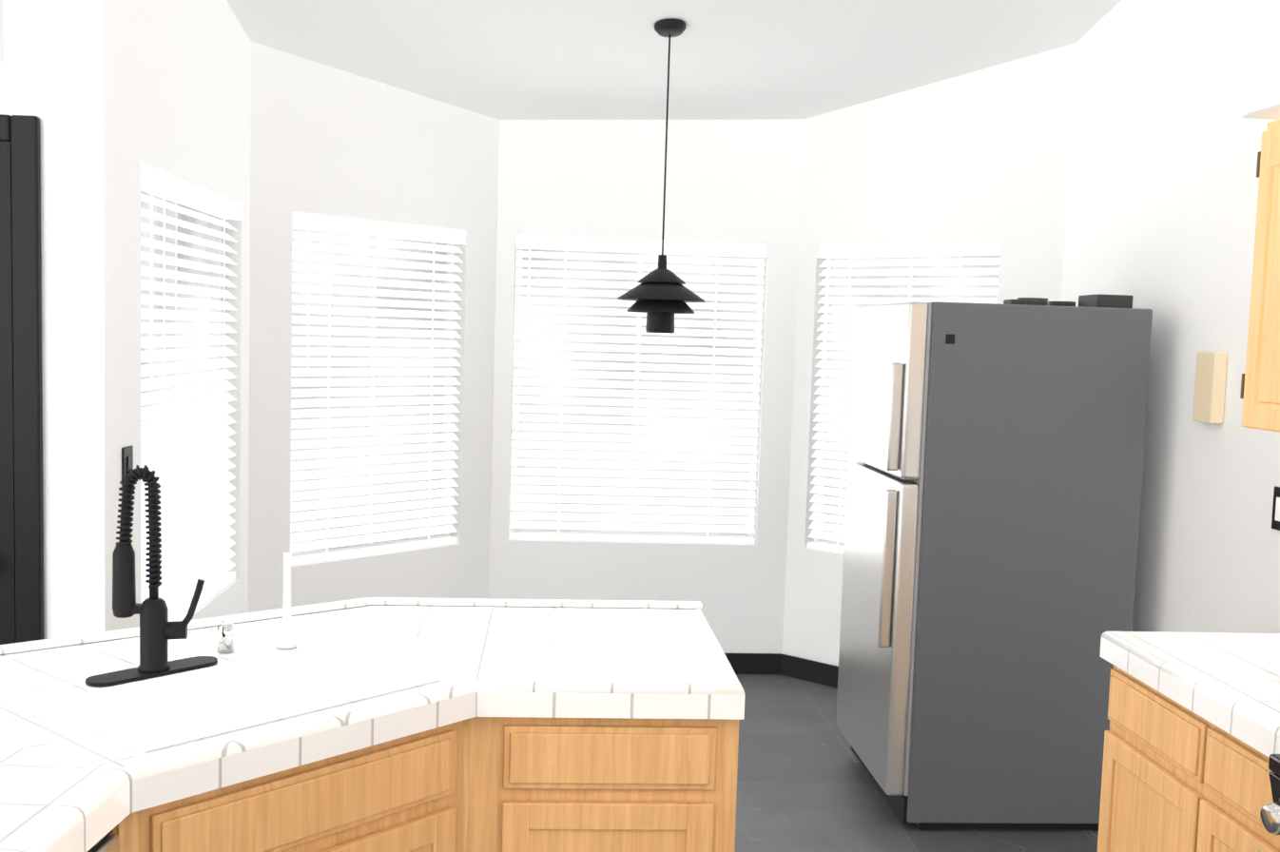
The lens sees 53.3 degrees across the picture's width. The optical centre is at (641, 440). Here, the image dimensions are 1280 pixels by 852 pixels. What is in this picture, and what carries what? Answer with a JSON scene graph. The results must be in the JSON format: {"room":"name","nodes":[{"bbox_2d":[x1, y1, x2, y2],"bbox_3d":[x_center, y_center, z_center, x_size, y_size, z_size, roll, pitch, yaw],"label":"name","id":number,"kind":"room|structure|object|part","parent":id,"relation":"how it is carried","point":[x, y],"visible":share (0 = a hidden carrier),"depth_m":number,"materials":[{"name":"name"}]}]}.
{"room":"kitchen","nodes":[
{"label":"kitchen","id":0,"kind":"room"},
{"bbox_2d":[0,0,1075,666],"bbox_3d":[-1.511,-0.411,4.644,6.646,3.150,2.650,1,5,-4],"label":"wall","id":1,"kind":"structure","parent":0,"point":[221,103],"depth_m":5.31,"materials":[{"name":"white paint"}]},
{"bbox_2d":[0,0,6,71],"bbox_3d":[-2.026,-1.164,3.302,0.806,0.402,0.040,1,5,-4],"label":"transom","id":2,"kind":"object","parent":1,"relation":"in","point":[3,67],"visible":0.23,"depth_m":3.32,"materials":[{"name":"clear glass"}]},
{"bbox_2d":[0,114,44,644],"bbox_3d":[-2.084,0.210,3.276,1.032,2.105,0.093,1,5,-4],"label":"exterior door","id":3,"kind":"structure","parent":1,"relation":"in","point":[22,619],"depth_m":3.30,"materials":[{"name":"black metal"}]},
{"bbox_2d":[121,445,133,487],"bbox_3d":[-1.421,0.076,3.530,0.010,0.120,0.075,1,5,-4],"label":"light switch","id":4,"kind":"object","parent":1,"relation":"attached to","point":[126,457],"visible":0.56,"depth_m":3.51,"materials":[{"name":"black metal"}]},
{"bbox_2d":[140,162,242,621],"bbox_3d":[-1.520,-0.130,4.225,0.122,1.416,1.166,1,5,-4],"label":"window blinds","id":5,"kind":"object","parent":1,"relation":"in","point":[186,442],"depth_m":4.21,"materials":[{"name":"white plastic"}]},
{"bbox_2d":[290,212,465,564],"bbox_3d":[-1.138,-0.221,5.453,0.122,1.416,0.896,6,6,41],"label":"window blinds","id":6,"kind":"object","parent":1,"relation":"in","point":[375,305],"depth_m":5.43,"materials":[{"name":"white plastic"}]},
{"bbox_2d":[508,234,767,543],"bbox_3d":[-0.022,-0.231,5.994,1.167,1.416,0.122,1,5,-4],"label":"window blinds","id":7,"kind":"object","parent":1,"relation":"in","point":[626,426],"depth_m":5.99,"materials":[{"name":"white plastic"}]},
{"bbox_2d":[724,653,838,687],"bbox_3d":[0.073,1.174,4.603,3.198,0.100,2.919,1,5,-4],"label":"baseboard","id":8,"kind":"structure","parent":1,"relation":"attached to","point":[810,670],"depth_m":6.07,"materials":[{"name":"black wood"}]},
{"bbox_2d":[807,239,1000,552],"bbox_3d":[1.158,-0.167,5.676,0.896,1.416,0.122,6,6,41],"label":"window blinds","id":9,"kind":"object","parent":1,"relation":"in","point":[884,273],"depth_m":5.82,"materials":[{"name":"white plastic"}]},
{"bbox_2d":[226,0,1121,119],"bbox_3d":[-1.226,-1.332,1.366,6.900,0.611,9.150,1,5,-4],"label":"ceiling","id":10,"kind":"structure","parent":0,"point":[608,59],"depth_m":4.99,"materials":[{"name":"grey paint"}]},
{"bbox_2d":[617,18,704,333],"bbox_3d":[0.088,-0.987,4.814,0.334,1.158,0.334,1,5,-4],"label":"pendant light","id":11,"kind":"object","parent":10,"relation":"hanging from","point":[661,295],"visible":1,"depth_m":4.77,"materials":[{"name":"black metal"}]},
{"bbox_2d":[734,674,1098,851],"bbox_3d":[-1.319,1.465,1.675,6.900,0.080,9.300,1,5,-4],"label":"floor","id":12,"kind":"structure","parent":0,"point":[805,783],"depth_m":4.47,"materials":[{"name":"tile"}]},
{"bbox_2d":[0,608,282,851],"bbox_3d":[-1.145,0.930,1.260,0.840,1.066,3.836,1,5,-4],"label":"base cabinet","id":13,"kind":"object","parent":12,"relation":"on","point":[66,784],"depth_m":2.03,"materials":[{"name":"tile"}]},
{"bbox_2d":[87,829,118,851],"bbox_3d":[-1.069,1.007,1.680,0.662,0.837,0.597,2,5,1],"label":"stainless steel dishwasher","id":14,"kind":"object","parent":13,"relation":"in","point":[108,842],"visible":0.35,"depth_m":1.91,"materials":[{"name":"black metal"}]},
{"bbox_2d":[85,465,217,686],"bbox_3d":[-0.940,0.248,2.459,0.262,0.404,0.093,-2,6,-41],"label":"pull-down faucet","id":15,"kind":"object","parent":13,"relation":"on","point":[158,630],"visible":1,"depth_m":2.44,"materials":[{"name":"black metal"}]},
{"bbox_3d":[-0.865,0.409,2.654,0.034,0.057,0.034,1,5,-4],"label":"air gap chrome cap","id":16,"kind":"part","parent":13,"relation":"part of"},
{"bbox_2d":[38,643,442,752],"bbox_3d":[-0.729,0.536,2.375,0.365,0.152,0.620,6,6,40],"label":"sink basin","id":17,"kind":"object","parent":13,"relation":"in","point":[150,714],"visible":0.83,"depth_m":2.46,"materials":[{"name":"white ceramic"}]},
{"bbox_2d":[152,597,745,851],"bbox_3d":[-0.319,0.911,2.635,1.005,0.927,1.244,1,5,-4],"label":"base cabinet","id":18,"kind":"object","parent":12,"relation":"on","point":[559,726],"depth_m":2.53,"materials":[{"name":"tile"}]},
{"bbox_2d":[274,552,302,649],"bbox_3d":[-0.742,0.337,2.689,0.062,0.202,0.062,1,5,-4],"label":"faucet","id":19,"kind":"object","parent":18,"relation":"on","point":[286,638],"visible":1,"depth_m":2.69,"materials":[{"name":"white"}]},
{"bbox_2d":[835,293,1152,830],"bbox_3d":[1.172,0.375,4.505,0.835,1.776,0.762,1,5,-4],"label":"refrigerator","id":20,"kind":"object","parent":12,"relation":"on","point":[996,451],"visible":1,"depth_m":4.14,"materials":[{"name":"grey metal"}]},
{"bbox_2d":[1097,631,1279,851],"bbox_3d":[1.579,1.019,1.218,0.685,1.067,4.021,1,5,-4],"label":"base cabinet","id":21,"kind":"object","parent":12,"relation":"on","point":[1192,740],"visible":1,"depth_m":2.79,"materials":[{"name":"wood"}]},
{"bbox_2d":[1260,754,1279,834],"bbox_3d":[1.447,1.016,1.819,0.824,0.964,0.830,1,5,-4],"label":"gas range","id":22,"kind":"object","parent":12,"relation":"on","point":[1270,813],"visible":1,"depth_m":2.11,"materials":[{"name":"black metal"}]},
{"bbox_2d":[1061,0,1279,633],"bbox_3d":[2.032,-0.005,1.127,0.150,3.150,8.100,1,5,-4],"label":"wall","id":23,"kind":"structure","parent":0,"point":[1163,180],"depth_m":4.09,"materials":[{"name":"white paint"}]},
{"bbox_2d":[1192,351,1227,423],"bbox_3d":[1.738,-0.164,3.905,0.043,0.215,0.110,1,5,-4],"label":"intercom box","id":24,"kind":"object","parent":23,"relation":"attached to","point":[1210,385],"visible":1,"depth_m":3.86,"materials":[{"name":"beige plastic"}]},
{"bbox_2d":[1240,119,1279,432],"bbox_3d":[1.662,-0.369,2.825,0.358,0.732,0.540,1,5,-4],"label":"upper cabinet","id":25,"kind":"object","parent":23,"relation":"attached to","point":[1260,388],"visible":1,"depth_m":2.98,"materials":[{"name":"brown wood"}]},
{"bbox_2d":[1240,0,1279,119],"bbox_3d":[1.837,-0.746,0.099,0.419,0.475,5.890,1,5,-4],"label":"bulkhead","id":26,"kind":"object","parent":23,"relation":"attached to","point":[1260,98],"visible":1,"depth_m":2.94,"materials":[{"name":"white paint"}]},
{"bbox_2d":[1271,485,1279,530],"bbox_3d":[1.774,0.192,3.520,0.010,0.120,0.121,1,5,-4],"label":"light switch","id":27,"kind":"object","parent":23,"relation":"attached to","point":[1275,520],"visible":1,"depth_m":3.56,"materials":[{"name":"black metal"}]},
{"label":"outside","id":28,"kind":"structure","parent":0,"visible":0},
{"bbox_2d":[0,0,4,62],"bbox_3d":[-18.916,-27.146,66.564,90.000,55.000,0.200,1,5,-4],"label":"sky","id":29,"kind":"structure","parent":28,"point":[2,27],"depth_m":66.00,"materials":[{"name":"white"}]}
]}

